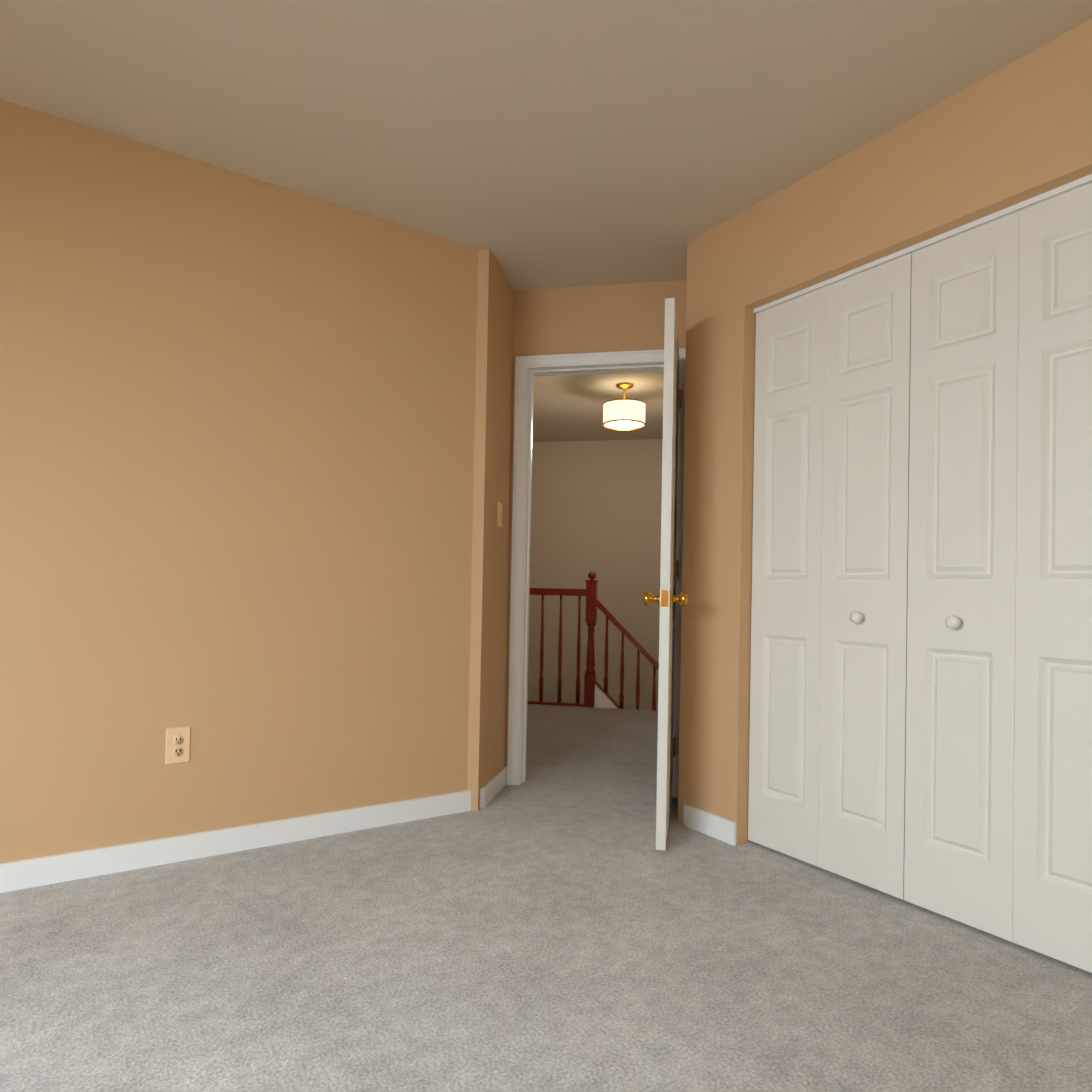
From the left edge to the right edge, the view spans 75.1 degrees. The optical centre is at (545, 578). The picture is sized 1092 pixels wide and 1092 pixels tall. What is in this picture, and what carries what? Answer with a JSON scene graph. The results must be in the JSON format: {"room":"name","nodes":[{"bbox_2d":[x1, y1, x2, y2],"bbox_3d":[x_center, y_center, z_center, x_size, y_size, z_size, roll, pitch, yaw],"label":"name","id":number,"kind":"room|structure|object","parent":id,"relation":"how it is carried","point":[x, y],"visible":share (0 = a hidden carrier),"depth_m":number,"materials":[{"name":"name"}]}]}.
{"room":"empty bedroom","nodes":[
{"label":"empty bedroom","id":0,"kind":"room"},
{"bbox_2d":[0,99,477,863],"bbox_3d":[-1.903,-0.263,2.096,3.860,2.430,0.120,2,-1,-33],"label":"wall","id":1,"kind":"structure","parent":0,"point":[236,461],"depth_m":2.51,"materials":[{"name":"paint"}]},
{"bbox_2d":[165,726,190,764],"bbox_3d":[-1.264,0.574,2.439,0.076,0.124,0.008,2,-1,-33],"label":"electrical outlet","id":2,"kind":"object","parent":1,"relation":"attached to","point":[177,750],"visible":1,"depth_m":2.44,"materials":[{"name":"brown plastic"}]},
{"bbox_2d":[0,766,735,892],"bbox_3d":[-0.497,0.942,2.431,6.392,0.085,7.014,2,-1,-33],"label":"baseboard","id":3,"kind":"structure","parent":1,"relation":"attached to","point":[31,873],"depth_m":2.56,"materials":[{"name":"white wood"}]},
{"bbox_2d":[467,248,514,810],"bbox_3d":[-0.283,-0.215,3.291,0.120,2.430,0.450,1,-1,12],"label":"wall","id":4,"kind":"structure","parent":0,"point":[490,537],"depth_m":3.16,"materials":[{"name":"paint"}]},
{"bbox_2d":[497,502,502,526],"bbox_3d":[-0.216,-0.299,3.305,0.051,0.115,0.051,2,-1,-33],"label":"light switch","id":5,"kind":"object","parent":4,"relation":"attached to","point":[499,515],"visible":1,"depth_m":3.29,"materials":[{"name":"brown plastic"}]},
{"bbox_2d":[0,704,1091,1091],"bbox_3d":[-0.499,1.059,2.409,6.611,0.150,7.221,2,-1,-33],"label":"floor","id":6,"kind":"structure","parent":0,"point":[556,920],"depth_m":1.79,"materials":[{"name":"carpet"}]},
{"bbox_2d":[0,0,1091,441],"bbox_3d":[0.158,-1.495,3.457,9.300,0.150,8.800,2,-1,-33],"label":"ceiling","id":7,"kind":"structure","parent":0,"point":[540,144],"depth_m":2.13,"materials":[{"name":"paint"}]},
{"bbox_2d":[603,382,645,429],"bbox_3d":[0.561,-1.242,5.082,0.304,0.294,0.304,2,-1,-33],"label":"light","id":8,"kind":"object","parent":7,"relation":"attached to","point":[624,413],"visible":1,"depth_m":4.98,"materials":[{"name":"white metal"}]},
{"bbox_2d":[528,439,662,710],"bbox_3d":[0.693,1.031,5.234,4.290,4.830,3.550,1,-1,12],"label":"wall","id":9,"kind":"structure","parent":0,"point":[596,507],"depth_m":6.99,"materials":[{"name":"paint"}]},
{"bbox_2d":[505,280,686,765],"bbox_3d":[-0.411,-0.213,3.609,2.740,2.430,0.120,1,-1,12],"label":"wall","id":10,"kind":"structure","parent":0,"point":[604,318],"depth_m":3.44,"materials":[{"name":"paint"}]},
{"bbox_2d":[507,348,685,797],"bbox_3d":[0.260,-0.036,3.468,0.844,2.097,0.164,1,-1,12],"label":"door frame","id":11,"kind":"structure","parent":10,"relation":"attached to","point":[528,369],"depth_m":3.47,"materials":[{"name":"white wood"}]},
{"bbox_2d":[643,298,687,850],"bbox_3d":[0.517,-0.016,2.954,0.566,2.030,0.546,2,-1,-33],"label":"door","id":12,"kind":"structure","parent":10,"relation":"in","point":[666,598],"depth_m":2.62,"materials":[{"name":"white wood"}]},
{"bbox_2d":[678,19,1091,844],"bbox_3d":[1.583,-0.203,1.550,0.120,2.430,3.490,2,-1,-33],"label":"wall","id":13,"kind":"structure","parent":0,"point":[1012,133],"depth_m":2.65,"materials":[{"name":"paint"}]},
{"bbox_2d":[748,253,911,899],"bbox_3d":[0.960,-0.013,2.479,0.077,2.028,0.613,2,-1,-33],"label":"bifold closet door","id":14,"kind":"structure","parent":13,"relation":"in","point":[827,738],"depth_m":2.44,"materials":[{"name":"white wood"}]},
{"bbox_2d":[754,174,1091,313],"bbox_3d":[1.168,-1.037,2.247,0.055,0.016,1.238,2,-1,-33],"label":"trim","id":15,"kind":"structure","parent":13,"relation":"attached to","point":[1065,188],"depth_m":2.16,"materials":[{"name":"white wood"}]},
{"bbox_2d":[904,182,1091,972],"bbox_3d":[1.299,-0.014,1.965,0.077,2.028,0.613,2,-1,-33],"label":"bifold closet door","id":16,"kind":"structure","parent":13,"relation":"in","point":[998,808],"depth_m":1.99,"materials":[{"name":"white wood"}]},
{"bbox_3d":[0.918,3.515,6.230,3.783,0.100,3.783,2,-1,-33],"label":"floor","id":17,"kind":"structure","parent":0,"visible":0},
{"bbox_2d":[527,572,658,710],"bbox_3d":[0.855,1.907,6.259,3.978,3.903,1.196,1,-1,12],"label":"balustrade","id":18,"kind":"object","parent":17,"relation":"on","point":[596,695],"visible":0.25,"depth_m":5.79,"materials":[{"name":"brown wood"}]}
]}

